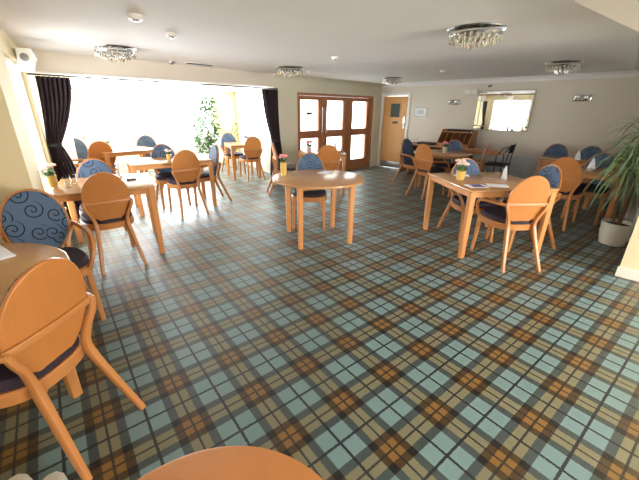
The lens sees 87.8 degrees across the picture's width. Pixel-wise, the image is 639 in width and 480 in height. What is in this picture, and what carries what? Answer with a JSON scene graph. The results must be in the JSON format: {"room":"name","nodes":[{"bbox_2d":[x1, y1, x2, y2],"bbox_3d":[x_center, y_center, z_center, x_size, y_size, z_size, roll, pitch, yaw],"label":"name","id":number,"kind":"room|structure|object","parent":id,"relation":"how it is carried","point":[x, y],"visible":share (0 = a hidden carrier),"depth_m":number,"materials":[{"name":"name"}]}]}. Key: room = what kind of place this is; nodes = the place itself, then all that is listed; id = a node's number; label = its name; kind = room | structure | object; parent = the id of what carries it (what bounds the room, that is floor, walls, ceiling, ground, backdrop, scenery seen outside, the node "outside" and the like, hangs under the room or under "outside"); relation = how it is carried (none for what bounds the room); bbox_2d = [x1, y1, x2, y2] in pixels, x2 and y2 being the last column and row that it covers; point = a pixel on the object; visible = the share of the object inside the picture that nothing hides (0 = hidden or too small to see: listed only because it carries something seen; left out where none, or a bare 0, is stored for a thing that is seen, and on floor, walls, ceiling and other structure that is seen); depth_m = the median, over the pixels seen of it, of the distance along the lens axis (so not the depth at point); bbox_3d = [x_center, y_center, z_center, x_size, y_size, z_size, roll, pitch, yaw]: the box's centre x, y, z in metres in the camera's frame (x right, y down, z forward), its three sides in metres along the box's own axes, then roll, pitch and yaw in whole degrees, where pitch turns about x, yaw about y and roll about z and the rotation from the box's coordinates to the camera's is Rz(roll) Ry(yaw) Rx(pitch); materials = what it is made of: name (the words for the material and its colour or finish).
{"room":"dining room","nodes":[
{"label":"dining room","id":0,"kind":"room"},
{"bbox_2d":[0,84,32,242],"bbox_3d":[-2.802,-0.425,2.193,1.324,2.130,0.160,-20,29,-41],"label":"wall","id":1,"kind":"structure","parent":0,"point":[14,176],"depth_m":2.51,"materials":[{"name":"beige paint"}]},
{"bbox_2d":[0,28,64,246],"bbox_3d":[-3.040,-0.940,3.493,0.160,2.130,2.494,-13,26,-32],"label":"wall","id":2,"kind":"structure","parent":0,"point":[7,44],"depth_m":2.87,"materials":[{"name":"beige paint"}]},
{"bbox_2d":[13,47,37,71],"bbox_3d":[-2.952,-1.817,3.356,0.154,0.203,0.178,-20,29,-41],"label":"emergency light","id":3,"kind":"object","parent":2,"relation":"attached to","point":[26,59],"visible":1,"depth_m":3.30,"materials":[{"name":"plastic"}]},
{"bbox_2d":[4,55,66,210],"bbox_3d":[-3.045,-0.982,3.572,0.130,1.710,1.424,-13,26,-32],"label":"window","id":4,"kind":"structure","parent":2,"relation":"in","point":[15,74],"depth_m":3.75,"materials":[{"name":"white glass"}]},
{"bbox_2d":[27,73,277,88],"bbox_3d":[-2.167,-2.468,5.223,3.800,0.020,0.019,-20,29,-41],"label":"rail","id":5,"kind":"object","parent":2,"relation":"attached to","point":[27,73],"visible":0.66,"depth_m":4.78,"materials":[{"name":"metal"}]},
{"bbox_2d":[35,76,81,218],"bbox_3d":[-3.388,-1.177,4.431,0.498,1.815,0.111,-17,28,-38],"label":"curtain","id":6,"kind":"object","parent":5,"relation":"hanging from","point":[55,93],"visible":0.71,"depth_m":4.28,"materials":[{"name":"black fabric"}]},
{"bbox_2d":[262,89,282,183],"bbox_3d":[-0.925,-2.055,6.721,0.112,1.815,0.447,19,28,38],"label":"curtain","id":7,"kind":"object","parent":5,"relation":"hanging from","point":[270,96],"visible":0.72,"depth_m":6.55,"materials":[{"name":"black fabric"}]},
{"bbox_2d":[30,75,80,167],"bbox_3d":[-4.500,-1.822,5.801,0.150,2.050,3.237,-11,24,-26],"label":"wall","id":8,"kind":"structure","parent":0,"point":[72,130],"depth_m":6.05,"materials":[{"name":"white paint"}]},
{"bbox_2d":[71,84,239,162],"bbox_3d":[-3.825,-2.891,8.528,4.250,2.050,0.150,-20,29,-41],"label":"wall","id":9,"kind":"structure","parent":0,"point":[226,101],"depth_m":9.24,"materials":[{"name":"white paint"}]},
{"bbox_2d":[71,87,215,140],"bbox_3d":[-4.053,-3.086,8.145,3.260,1.070,0.130,-20,29,-41],"label":"window","id":10,"kind":"structure","parent":9,"relation":"in","point":[132,135],"depth_m":7.85,"materials":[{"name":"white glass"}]},
{"bbox_2d":[83,134,224,174],"bbox_3d":[-3.987,-2.204,8.488,3.380,0.800,0.040,-20,29,-41],"label":"panel","id":11,"kind":"object","parent":9,"relation":"attached to","point":[179,143],"visible":0.29,"depth_m":8.43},
{"bbox_2d":[51,76,262,91],"bbox_3d":[-3.114,-3.250,6.826,5.400,0.120,3.300,-20,29,-41],"label":"ceiling","id":12,"kind":"structure","parent":0,"point":[80,81],"depth_m":6.92,"materials":[{"name":"white paint"}]},
{"bbox_2d":[235,88,270,172],"bbox_3d":[-1.530,-2.857,8.501,0.150,2.050,3.204,-12,25,-28],"label":"wall","id":13,"kind":"structure","parent":0,"point":[265,157],"depth_m":8.54,"materials":[{"name":"white paint"}]},
{"bbox_2d":[239,93,269,143],"bbox_3d":[-1.611,-3.119,8.467,0.130,1.140,2.760,-12,25,-28],"label":"window","id":14,"kind":"structure","parent":13,"relation":"in","point":[262,140],"depth_m":8.57,"materials":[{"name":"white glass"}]},
{"bbox_2d":[0,161,638,479],"bbox_3d":[0.321,-0.228,4.811,9.700,0.100,12.600,-20,29,-41],"label":"floor","id":15,"kind":"structure","parent":0,"point":[388,353],"depth_m":2.25,"materials":[{"name":"carpet"}]},
{"bbox_2d":[8,474,32,479],"bbox_3d":[-1.212,1.030,1.361,0.260,0.060,0.092,11,24,24],"label":"shoe","id":16,"kind":"object","parent":15,"relation":"on","point":[18,476],"visible":1,"depth_m":1.41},
{"bbox_2d":[0,243,82,398],"bbox_3d":[-1.774,0.567,1.584,1.120,0.750,1.120,10,24,23],"label":"round dining table","id":17,"kind":"object","parent":15,"relation":"on","point":[27,254],"visible":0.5,"depth_m":1.79,"materials":[{"name":"laminate"}]},
{"bbox_2d":[0,245,15,259],"bbox_3d":[-1.825,0.090,1.761,0.300,0.006,0.260,14,25,31],"label":"booklet","id":18,"kind":"object","parent":17,"relation":"on","point":[4,253],"visible":1,"depth_m":1.80,"materials":[{"name":"paper"}]},
{"bbox_2d":[0,189,105,320],"bbox_3d":[-1.976,0.133,2.417,0.579,0.955,0.656,-18,28,-39],"label":"armchair","id":19,"kind":"object","parent":15,"relation":"on","point":[36,216],"visible":0.62,"depth_m":2.41,"materials":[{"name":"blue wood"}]},
{"bbox_2d":[43,471,67,479],"bbox_3d":[-1.071,1.032,1.361,0.260,0.060,0.092,15,26,32],"label":"shoe","id":20,"kind":"object","parent":15,"relation":"on","point":[56,475],"visible":1,"depth_m":1.41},
{"bbox_2d":[0,257,145,479],"bbox_3d":[-1.278,0.513,1.471,0.656,0.955,0.579,3,22,7],"label":"armchair","id":21,"kind":"object","parent":15,"relation":"on","point":[42,312],"visible":1,"depth_m":1.35,"materials":[{"name":"brown wood"}]},
{"bbox_2d":[73,137,88,167],"bbox_3d":[-4.606,-1.485,6.454,0.656,0.955,0.471,17,27,36],"label":"dining chair","id":22,"kind":"object","parent":15,"relation":"on","point":[81,148],"visible":0.27,"depth_m":6.49,"materials":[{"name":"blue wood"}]},
{"bbox_2d":[88,141,116,174],"bbox_3d":[-3.998,-1.353,6.137,0.471,0.955,0.656,-16,27,-36],"label":"dining chair","id":23,"kind":"object","parent":15,"relation":"on","point":[95,149],"visible":0.54,"depth_m":5.88,"materials":[{"name":"brown wood"}]},
{"bbox_2d":[76,158,134,244],"bbox_3d":[-2.506,-0.432,3.838,0.471,0.955,0.656,-14,26,-32],"label":"dining chair","id":24,"kind":"object","parent":15,"relation":"on","point":[88,167],"visible":0.15,"depth_m":3.81,"materials":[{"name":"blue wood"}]},
{"bbox_2d":[50,173,164,253],"bbox_3d":[-2.288,-0.268,3.689,0.880,0.750,0.860,-11,24,-28],"label":"dining table","id":25,"kind":"object","parent":15,"relation":"on","point":[68,190],"visible":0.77,"depth_m":3.51,"materials":[{"name":"laminate"}]},
{"bbox_2d":[38,162,57,187],"bbox_3d":[-2.659,-0.634,3.255,0.147,0.242,0.161,11,24,24],"label":"flower pot","id":26,"kind":"object","parent":25,"relation":"on","point":[51,179],"visible":1,"depth_m":3.25,"materials":[{"name":"ceramic"}]},
{"bbox_2d":[126,176,136,180],"bbox_3d":[-2.100,-0.687,3.705,0.100,0.020,0.180,-11,24,-28],"label":"tray","id":27,"kind":"object","parent":25,"relation":"on","point":[129,178],"visible":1,"depth_m":3.65,"materials":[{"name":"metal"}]},
{"bbox_2d":[80,172,147,275],"bbox_3d":[-2.119,-0.233,3.342,0.471,0.955,0.656,-17,27,-37],"label":"dining chair","id":28,"kind":"object","parent":15,"relation":"on","point":[107,203],"visible":0.97,"depth_m":3.17,"materials":[{"name":"brown wood"}]},
{"bbox_2d":[101,146,163,186],"bbox_3d":[-3.713,-1.385,6.484,0.720,0.750,0.950,18,28,38],"label":"dining table","id":29,"kind":"object","parent":15,"relation":"on","point":[125,151],"visible":0.42,"depth_m":6.17,"materials":[{"name":"laminate"}]},
{"bbox_2d":[136,135,156,172],"bbox_3d":[-3.643,-1.732,7.106,0.471,0.955,0.656,-10,24,-25],"label":"dining chair","id":30,"kind":"object","parent":15,"relation":"on","point":[144,140],"visible":0.23,"depth_m":7.11,"materials":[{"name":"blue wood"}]},
{"bbox_2d":[150,144,190,208],"bbox_3d":[-2.474,-1.064,5.442,0.471,0.955,0.656,-15,26,-33],"label":"dining chair","id":31,"kind":"object","parent":15,"relation":"on","point":[160,178],"visible":0.46,"depth_m":5.39,"materials":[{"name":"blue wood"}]},
{"bbox_2d":[126,155,216,216],"bbox_3d":[-2.339,-0.907,5.307,1.150,0.750,0.720,-13,25,-30],"label":"dining table","id":32,"kind":"object","parent":15,"relation":"on","point":[133,165],"visible":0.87,"depth_m":5.07,"materials":[{"name":"laminate"}]},
{"bbox_2d":[164,149,171,159],"bbox_3d":[-2.292,-1.296,5.038,0.122,0.172,0.128,7,22,15],"label":"flower pot","id":33,"kind":"object","parent":32,"relation":"on","point":[168,153],"visible":1,"depth_m":5.03,"materials":[{"name":"ceramic"}]},
{"bbox_2d":[166,150,208,217],"bbox_3d":[-2.026,-0.892,5.016,0.471,0.955,0.656,-15,26,-33],"label":"dining chair","id":34,"kind":"object","parent":15,"relation":"on","point":[186,171],"visible":1,"depth_m":4.84,"materials":[{"name":"brown wood"}]},
{"bbox_2d":[190,96,222,169],"bbox_3d":[-2.850,-2.706,8.459,0.815,1.775,0.793,-20,29,-41],"label":"fig","id":35,"kind":"object","parent":15,"relation":"on","point":[208,143],"visible":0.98,"depth_m":8.29,"materials":[{"name":"plant"}]},
{"bbox_2d":[189,144,231,205],"bbox_3d":[-1.899,-1.114,5.583,0.656,0.955,0.579,-15,26,-33],"label":"armchair","id":36,"kind":"object","parent":15,"relation":"on","point":[214,151],"visible":0.52,"depth_m":5.49,"materials":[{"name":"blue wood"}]},
{"bbox_2d":[138,446,322,479],"bbox_3d":[-0.233,0.999,0.731,0.724,0.599,0.724,-20,29,-41],"label":"dining chair","id":37,"kind":"object","parent":15,"relation":"on","point":[225,462],"visible":1,"depth_m":0.90,"materials":[{"name":"brown wood"}]},
{"bbox_2d":[220,123,241,166],"bbox_3d":[-2.362,-2.562,8.987,0.696,1.129,0.701,12,24,27],"label":"palm","id":38,"kind":"object","parent":15,"relation":"on","point":[231,129],"visible":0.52,"depth_m":8.85,"materials":[{"name":"plant"}]},
{"bbox_2d":[220,133,245,175],"bbox_3d":[-2.134,-2.105,8.089,0.471,0.955,0.656,-13,25,-31],"label":"dining chair","id":39,"kind":"object","parent":15,"relation":"on","point":[226,137],"visible":0.56,"depth_m":8.04,"materials":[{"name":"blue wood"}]},
{"bbox_2d":[224,142,260,179],"bbox_3d":[-1.792,-1.866,7.754,0.660,0.750,0.720,-10,24,-25],"label":"dining table","id":40,"kind":"object","parent":15,"relation":"on","point":[232,145],"visible":0.56,"depth_m":7.47,"materials":[{"name":"laminate"}]},
{"bbox_2d":[239,136,265,181],"bbox_3d":[-1.532,-1.860,7.482,0.471,0.955,0.656,-10,24,-25],"label":"dining chair","id":41,"kind":"object","parent":15,"relation":"on","point":[253,149],"visible":1,"depth_m":7.31,"materials":[{"name":"brown wood"}]},
{"bbox_2d":[267,142,295,195],"bbox_3d":[-0.665,-1.345,6.198,0.656,0.955,0.471,-5,22,-14],"label":"dining chair","id":42,"kind":"object","parent":15,"relation":"on","point":[276,170],"visible":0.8,"depth_m":6.05,"materials":[{"name":"brown wood"}]},
{"bbox_2d":[291,152,326,229],"bbox_3d":[-0.133,-0.684,4.537,0.471,0.955,0.656,1,22,1],"label":"dining chair","id":43,"kind":"object","parent":15,"relation":"on","point":[310,160],"visible":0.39,"depth_m":4.39,"materials":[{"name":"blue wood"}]},
{"bbox_2d":[272,169,363,249],"bbox_3d":[-0.017,-0.390,4.050,1.080,0.755,1.080,-6,23,-17],"label":"round dining table","id":44,"kind":"object","parent":15,"relation":"on","point":[303,180],"visible":0.97,"depth_m":3.81,"materials":[{"name":"laminate"}]},
{"bbox_2d":[278,154,287,175],"bbox_3d":[-0.429,-0.891,3.936,0.132,0.252,0.125,11,24,25],"label":"flower pot","id":45,"kind":"object","parent":44,"relation":"on","point":[283,165],"visible":1,"depth_m":3.92,"materials":[{"name":"ceramic"}]},
{"bbox_2d":[298,150,346,194],"bbox_3d":[0.034,-1.306,6.379,0.840,0.750,0.660,-2,22,-7],"label":"dining table","id":46,"kind":"object","parent":15,"relation":"on","point":[342,154],"visible":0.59,"depth_m":6.10,"materials":[{"name":"laminate"}]},
{"bbox_2d":[305,140,312,152],"bbox_3d":[-0.191,-1.708,6.063,0.165,0.226,0.152,9,23,19],"label":"flower pot","id":47,"kind":"object","parent":46,"relation":"on","point":[308,146],"visible":1,"depth_m":6.06,"materials":[{"name":"white ceramic"}]},
{"bbox_2d":[317,145,340,201],"bbox_3d":[0.128,-1.217,5.895,0.471,0.955,0.656,-2,22,-6],"label":"dining chair","id":48,"kind":"object","parent":15,"relation":"on","point":[330,157],"visible":0.46,"depth_m":5.64,"materials":[{"name":"brown wood"}]},
{"bbox_2d":[392,138,427,188],"bbox_3d":[1.941,-1.621,6.966,0.579,0.955,0.656,-16,27,-36],"label":"armchair","id":49,"kind":"object","parent":15,"relation":"on","point":[407,152],"visible":0.8,"depth_m":6.92,"materials":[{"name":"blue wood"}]},
{"bbox_2d":[405,144,449,198],"bbox_3d":[2.001,-1.294,6.138,0.656,0.955,0.579,-15,26,-33],"label":"armchair","id":50,"kind":"object","parent":15,"relation":"on","point":[423,159],"visible":0.96,"depth_m":5.99,"materials":[{"name":"brown wood"}]},
{"bbox_2d":[399,142,474,172],"bbox_3d":[2.748,-1.917,8.019,0.523,0.735,1.640,-20,29,-41],"label":"dining table","id":51,"kind":"object","parent":15,"relation":"on","point":[415,145],"visible":0.12,"depth_m":8.14,"materials":[{"name":"brown wood"}]},
{"bbox_2d":[417,141,436,144],"bbox_3d":[2.576,-2.323,7.974,0.240,0.050,0.400,-20,29,-41],"label":"serving tray","id":52,"kind":"object","parent":51,"relation":"on","point":[420,142],"visible":0.98,"depth_m":7.89,"materials":[{"name":"black plastic"}]},
{"bbox_2d":[437,129,477,147],"bbox_3d":[3.100,-2.297,7.499,0.415,0.360,0.721,-20,29,-41],"label":"rack","id":53,"kind":"object","parent":51,"relation":"on","point":[468,139],"visible":0.7,"depth_m":7.48,"materials":[{"name":"brown wood"}]},
{"bbox_2d":[442,131,477,133],"bbox_3d":[3.157,-2.435,7.502,0.260,0.015,0.720,-20,29,-41],"label":"shelf","id":54,"kind":"object","parent":53,"relation":"attached to","point":[443,132],"depth_m":7.49,"materials":[{"name":"brown wood"}]},
{"bbox_2d":[414,149,472,193],"bbox_3d":[2.361,-1.337,6.517,1.080,0.750,1.080,2,22,5],"label":"round dining table","id":55,"kind":"object","parent":15,"relation":"on","point":[437,153],"visible":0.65,"depth_m":6.21,"materials":[{"name":"laminate"}]},
{"bbox_2d":[443,141,448,152],"bbox_3d":[2.395,-1.759,6.276,0.157,0.213,0.144,6,22,14],"label":"flower pot","id":56,"kind":"object","parent":55,"relation":"on","point":[445,143],"visible":1,"depth_m":6.25,"materials":[{"name":"grey ceramic"}]},
{"bbox_2d":[433,139,462,170],"bbox_3d":[2.645,-1.552,6.808,0.471,0.955,0.656,17,27,36],"label":"dining chair","id":57,"kind":"object","parent":15,"relation":"on","point":[454,144],"visible":0.28,"depth_m":6.73,"materials":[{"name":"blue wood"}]},
{"bbox_2d":[447,145,488,196],"bbox_3d":[2.760,-1.256,6.059,0.656,0.955,0.579,13,25,28],"label":"armchair","id":58,"kind":"object","parent":15,"relation":"on","point":[481,160],"visible":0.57,"depth_m":5.78,"materials":[{"name":"brown wood"}]},
{"bbox_2d":[437,158,503,243],"bbox_3d":[1.861,-0.508,4.141,0.579,0.955,0.656,-2,22,-7],"label":"armchair","id":59,"kind":"object","parent":15,"relation":"on","point":[458,202],"visible":0.3,"depth_m":4.04,"materials":[{"name":"brown wood"}]},
{"bbox_2d":[463,147,510,172],"bbox_3d":[3.316,-1.488,6.786,0.455,0.849,0.809,-20,29,-41],"label":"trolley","id":60,"kind":"object","parent":15,"relation":"on","point":[496,153],"visible":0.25,"depth_m":6.55,"materials":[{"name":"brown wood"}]},
{"bbox_2d":[483,165,500,169],"bbox_3d":[3.296,-1.501,6.814,0.420,0.016,0.680,-20,29,-41],"label":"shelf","id":61,"kind":"object","parent":60,"relation":"attached to","point":[484,167],"depth_m":6.68,"materials":[{"name":"metal"}]},
{"bbox_2d":[423,172,558,257],"bbox_3d":[1.941,-0.345,3.991,0.980,0.750,1.000,-2,22,-7],"label":"dining table","id":62,"kind":"object","parent":15,"relation":"on","point":[448,180],"visible":0.79,"depth_m":3.63,"materials":[{"name":"laminate"}]},
{"bbox_2d":[455,158,469,179],"bbox_3d":[1.639,-0.818,3.832,0.165,0.241,0.174,8,23,19],"label":"flower pot","id":63,"kind":"object","parent":62,"relation":"on","point":[460,173],"visible":1,"depth_m":3.80,"materials":[{"name":"ceramic"}]},
{"bbox_2d":[464,184,489,187],"bbox_3d":[1.675,-0.575,3.537,0.210,0.007,0.150,-2,22,-6],"label":"booklet","id":64,"kind":"object","parent":62,"relation":"on","point":[468,185],"visible":1,"depth_m":3.52,"materials":[{"name":"paper"}]},
{"bbox_2d":[486,183,509,187],"bbox_3d":[1.915,-0.588,3.576,0.210,0.006,0.150,7,22,15],"label":"booklet","id":65,"kind":"object","parent":62,"relation":"on","point":[487,184],"visible":1,"depth_m":3.56,"materials":[{"name":"paper"}]},
{"bbox_2d":[501,165,506,178],"bbox_3d":[2.193,-0.803,3.924,0.060,0.155,0.094,-19,29,-40],"label":"folded napkin","id":66,"kind":"object","parent":62,"relation":"on","point":[504,174],"visible":1,"depth_m":3.91,"materials":[{"name":"paper"}]},
{"bbox_2d":[482,143,516,174],"bbox_3d":[3.744,-1.579,6.988,0.500,0.883,0.420,18,27,37],"label":"chair","id":67,"kind":"object","parent":15,"relation":"on","point":[511,150],"visible":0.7,"depth_m":6.86,"materials":[{"name":"black metal"}]},
{"bbox_2d":[470,175,549,272],"bbox_3d":[1.995,-0.228,3.435,0.579,0.955,0.656,-1,22,-3],"label":"armchair","id":68,"kind":"object","parent":15,"relation":"on","point":[525,202],"visible":0.99,"depth_m":3.28,"materials":[{"name":"brown wood"}]},
{"bbox_2d":[485,164,562,251],"bbox_3d":[2.417,-0.390,3.856,0.656,0.955,0.579,-2,22,-8],"label":"armchair","id":69,"kind":"object","parent":15,"relation":"on","point":[552,173],"visible":0.27,"depth_m":3.74,"materials":[{"name":"blue fabric"}]},
{"bbox_2d":[534,143,567,175],"bbox_3d":[4.300,-1.284,6.172,0.471,0.955,0.656,16,26,34],"label":"dining chair","id":70,"kind":"object","parent":15,"relation":"on","point":[558,150],"visible":0.21,"depth_m":6.16,"materials":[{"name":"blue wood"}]},
{"bbox_2d":[535,156,591,208],"bbox_3d":[4.253,-1.017,5.754,0.460,0.750,0.850,-20,29,-41],"label":"dining table","id":71,"kind":"object","parent":15,"relation":"on","point":[543,161],"visible":0.37,"depth_m":5.68,"materials":[{"name":"laminate"}]},
{"bbox_2d":[552,157,591,230],"bbox_3d":[3.376,-0.690,4.641,0.579,0.955,0.656,20,29,40],"label":"armchair","id":72,"kind":"object","parent":15,"relation":"on","point":[571,168],"visible":0.55,"depth_m":4.42,"materials":[{"name":"brown wood"}]},
{"bbox_2d":[558,146,602,205],"bbox_3d":[4.648,-1.153,5.848,0.656,0.955,0.471,-20,29,-41],"label":"dining chair","id":73,"kind":"object","parent":15,"relation":"on","point":[588,152],"visible":0.12,"depth_m":5.83,"materials":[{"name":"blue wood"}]},
{"bbox_2d":[541,162,622,218],"bbox_3d":[3.755,-0.664,4.846,0.920,0.750,0.800,19,28,39],"label":"dining table","id":74,"kind":"object","parent":15,"relation":"on","point":[598,170],"visible":0.2,"depth_m":4.36,"materials":[{"name":"laminate"}]},
{"bbox_2d":[587,158,594,168],"bbox_3d":[3.872,-1.091,4.708,0.090,0.148,0.058,15,26,32],"label":"folded napkin","id":75,"kind":"object","parent":74,"relation":"on","point":[592,162],"visible":0.96,"depth_m":4.70,"materials":[{"name":"paper"}]},
{"bbox_2d":[560,153,615,224],"bbox_3d":[4.011,-0.780,4.885,0.656,0.955,0.579,-18,28,-39],"label":"armchair","id":76,"kind":"object","parent":15,"relation":"on","point":[589,191],"visible":0.28,"depth_m":4.80,"materials":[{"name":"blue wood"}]},
{"bbox_2d":[582,115,638,246],"bbox_3d":[3.502,-0.707,3.900,0.964,1.518,0.660,-20,29,-41],"label":"dracaena","id":77,"kind":"object","parent":15,"relation":"on","point":[613,232],"visible":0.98,"depth_m":3.85,"materials":[{"name":"green plant"}]},
{"bbox_2d":[598,218,634,246],"bbox_3d":[3.558,-0.082,4.005,0.320,0.280,0.320,-20,29,-41],"label":"pot","id":78,"kind":"object","parent":15,"relation":"on","point":[613,233],"depth_m":3.93,"materials":[{"name":"beige ceramic"}]},
{"bbox_2d":[0,0,638,83],"bbox_3d":[1.539,-1.849,2.875,9.700,0.100,9.200,-20,29,-41],"label":"ceiling","id":79,"kind":"structure","parent":0,"point":[372,40],"depth_m":3.00,"materials":[{"name":"paint"}]},
{"bbox_2d":[90,44,136,62],"bbox_3d":[-2.341,-2.123,3.808,0.460,0.147,0.460,8,23,19],"label":"crystal ceiling light","id":80,"kind":"object","parent":79,"relation":"attached to","point":[109,51],"visible":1,"depth_m":3.69,"materials":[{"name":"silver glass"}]},
{"bbox_2d":[126,13,143,21],"bbox_3d":[-1.355,-1.633,2.447,0.120,0.042,0.120,-20,29,-41],"label":"smoke detector","id":81,"kind":"object","parent":79,"relation":"attached to","point":[135,17],"visible":1,"depth_m":2.41,"materials":[{"name":"white plastic"}]},
{"bbox_2d":[32,50,273,85],"bbox_3d":[-2.421,-2.622,5.178,4.100,0.225,0.220,-20,29,-41],"label":"beam","id":82,"kind":"structure","parent":79,"relation":"attached to","point":[47,61],"depth_m":4.87,"materials":[{"name":"beige paint"}]},
{"bbox_2d":[28,71,273,87],"bbox_3d":[-2.450,-2.519,5.249,4.100,0.020,0.300,-20,29,-41],"label":"trim","id":83,"kind":"structure","parent":82,"relation":"attached to","point":[37,72],"depth_m":4.89,"materials":[{"name":"white paint"}]},
{"bbox_2d":[165,32,176,38],"bbox_3d":[-1.353,-1.861,3.026,0.100,0.042,0.100,-20,29,-41],"label":"smoke detector","id":84,"kind":"object","parent":79,"relation":"attached to","point":[171,35],"visible":1,"depth_m":3.00,"materials":[{"name":"white plastic"}]},
{"bbox_2d":[184,62,213,65],"bbox_3d":[-1.833,-2.689,5.081,0.440,0.018,0.120,-20,29,-41],"label":"ceiling vent","id":85,"kind":"object","parent":79,"relation":"in","point":[193,63],"visible":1,"depth_m":5.05,"materials":[{"name":"metal"}]},
{"bbox_2d":[276,66,302,76],"bbox_3d":[-0.489,-2.761,5.473,0.460,0.147,0.460,1,22,1],"label":"crystal ceiling light","id":86,"kind":"object","parent":79,"relation":"attached to","point":[288,71],"visible":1,"depth_m":5.34,"materials":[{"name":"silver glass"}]},
{"bbox_2d":[381,77,401,84],"bbox_3d":[1.533,-3.377,7.084,0.460,0.147,0.460,8,23,17],"label":"crystal ceiling light","id":87,"kind":"object","parent":79,"relation":"attached to","point":[385,80],"visible":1,"depth_m":6.99,"materials":[{"name":"silver metal"}]},
{"bbox_2d":[447,22,507,49],"bbox_3d":[1.297,-1.680,2.776,0.460,0.147,0.460,2,22,3],"label":"crystal ceiling light","id":88,"kind":"object","parent":79,"relation":"attached to","point":[464,35],"visible":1,"depth_m":2.66,"materials":[{"name":"clear glass"}]},
{"bbox_2d":[545,60,584,73],"bbox_3d":[3.361,-2.373,4.585,0.460,0.147,0.460,-4,22,-11],"label":"crystal ceiling light","id":89,"kind":"object","parent":79,"relation":"attached to","point":[567,66],"visible":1,"depth_m":4.48,"materials":[{"name":"clear glass"}]},
{"bbox_2d":[270,78,381,166],"bbox_3d":[0.381,-2.730,8.119,3.800,2.130,0.200,-20,29,-41],"label":"wall","id":90,"kind":"structure","parent":0,"point":[287,89],"depth_m":7.15,"materials":[{"name":"paint"}]},
{"bbox_2d":[274,73,382,86],"bbox_3d":[0.420,-3.618,7.584,3.600,0.085,0.087,-20,29,-41],"label":"trim","id":91,"kind":"structure","parent":90,"relation":"attached to","point":[277,76],"depth_m":7.37,"materials":[{"name":"paint"}]},
{"bbox_2d":[297,92,373,170],"bbox_3d":[0.435,-2.575,8.151,2.640,1.820,0.157,-20,29,-41],"label":"door","id":92,"kind":"structure","parent":90,"relation":"in","point":[323,119],"depth_m":8.07,"materials":[{"name":"brown wood"}]},
{"bbox_2d":[369,95,375,166],"bbox_3d":[1.433,-2.910,8.998,0.060,1.840,0.030,-20,29,-41],"label":"door frame","id":93,"kind":"structure","parent":90,"relation":"attached to","point":[374,95],"depth_m":8.96,"materials":[{"name":"brown wood"}]},
{"bbox_2d":[382,77,638,200],"bbox_3d":[3.631,-2.438,7.461,0.200,2.130,5.500,-20,29,-41],"label":"wall","id":94,"kind":"structure","parent":0,"point":[555,118],"depth_m":6.43,"materials":[{"name":"beige paint"}]},
{"bbox_2d":[377,93,411,167],"bbox_3d":[1.991,-2.907,8.921,0.090,1.900,0.880,-20,29,-41],"label":"door","id":95,"kind":"structure","parent":94,"relation":"in","point":[395,107],"depth_m":8.89,"materials":[{"name":"brown wood"}]},
{"bbox_2d":[414,107,427,116],"bbox_3d":[2.503,-3.164,8.224,0.027,0.220,0.340,-20,29,-41],"label":"picture frame","id":96,"kind":"object","parent":94,"relation":"attached to","point":[418,111],"visible":1,"depth_m":8.22,"materials":[{"name":"metal"}]},
{"bbox_2d":[447,100,459,104],"bbox_3d":[3.043,-3.141,7.580,0.119,0.110,0.280,-20,29,-41],"label":"wall light","id":97,"kind":"object","parent":94,"relation":"attached to","point":[449,102],"visible":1,"depth_m":7.57,"materials":[{"name":"silver metal"}]},
{"bbox_2d":[465,89,477,94],"bbox_3d":[3.321,-3.244,7.274,0.079,0.100,0.260,-20,29,-41],"label":"fire alarm","id":98,"kind":"object","parent":94,"relation":"attached to","point":[467,91],"visible":1,"depth_m":7.24,"materials":[{"name":"white plastic"}]},
{"bbox_2d":[473,90,536,131],"bbox_3d":[3.832,-2.706,6.960,0.034,0.780,1.090,-20,29,-41],"label":"wall mirror","id":99,"kind":"object","parent":94,"relation":"attached to","point":[506,110],"visible":1,"depth_m":6.92,"materials":[{"name":"mirror"}]},
{"bbox_2d":[477,94,529,126],"bbox_3d":[3.825,-2.704,6.954,0.004,0.610,0.920,-20,29,-41],"label":"mirror glass","id":100,"kind":"object","parent":99,"relation":"on","point":[494,110],"depth_m":6.94,"materials":[{"name":"silver mirror"}]},
{"bbox_2d":[473,154,539,178],"bbox_3d":[3.985,-1.525,7.186,0.119,0.640,1.348,-20,29,-41],"label":"radiator","id":101,"kind":"object","parent":94,"relation":"attached to","point":[523,167],"visible":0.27,"depth_m":6.94,"materials":[{"name":"silver metal"}]},
{"bbox_2d":[382,70,638,87],"bbox_3d":[3.538,-3.353,6.992,0.087,0.085,5.400,-20,29,-41],"label":"trim","id":102,"kind":"structure","parent":94,"relation":"attached to","point":[619,73],"depth_m":6.50,"materials":[{"name":"paint"}]},
{"bbox_2d":[572,95,592,100],"bbox_3d":[4.727,-2.560,5.986,0.119,0.110,0.280,-20,29,-41],"label":"wall light","id":103,"kind":"object","parent":94,"relation":"attached to","point":[575,97],"visible":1,"depth_m":5.98,"materials":[{"name":"silver metal"}]},
{"bbox_2d":[620,217,638,270],"bbox_3d":[4.139,-0.241,1.903,0.200,2.130,3.200,-20,29,-41],"label":"wall","id":104,"kind":"structure","parent":0,"point":[630,260],"depth_m":3.15,"materials":[{"name":"beige paint"}]},
{"bbox_2d":[572,0,638,31],"bbox_3d":[1.734,-1.234,1.687,2.987,0.170,0.300,-14,26,-33],"label":"trim","id":105,"kind":"structure","parent":104,"relation":"attached to","point":[625,12],"depth_m":1.60,"materials":[{"name":"beige paint"}]},
{"bbox_2d":[615,266,638,281],"bbox_3d":[4.046,0.729,2.206,0.027,0.100,3.212,-20,29,-41],"label":"baseboard","id":106,"kind":"structure","parent":104,"relation":"attached to","point":[623,272],"depth_m":3.20,"materials":[{"name":"white wood"}]},
{"bbox_2d":[621,162,638,240],"bbox_3d":[4.375,-1.159,4.236,0.150,2.130,3.774,17,27,35],"label":"wall","id":107,"kind":"structure","parent":0,"point":[633,215],"depth_m":4.57,"materials":[{"name":"beige paint"}]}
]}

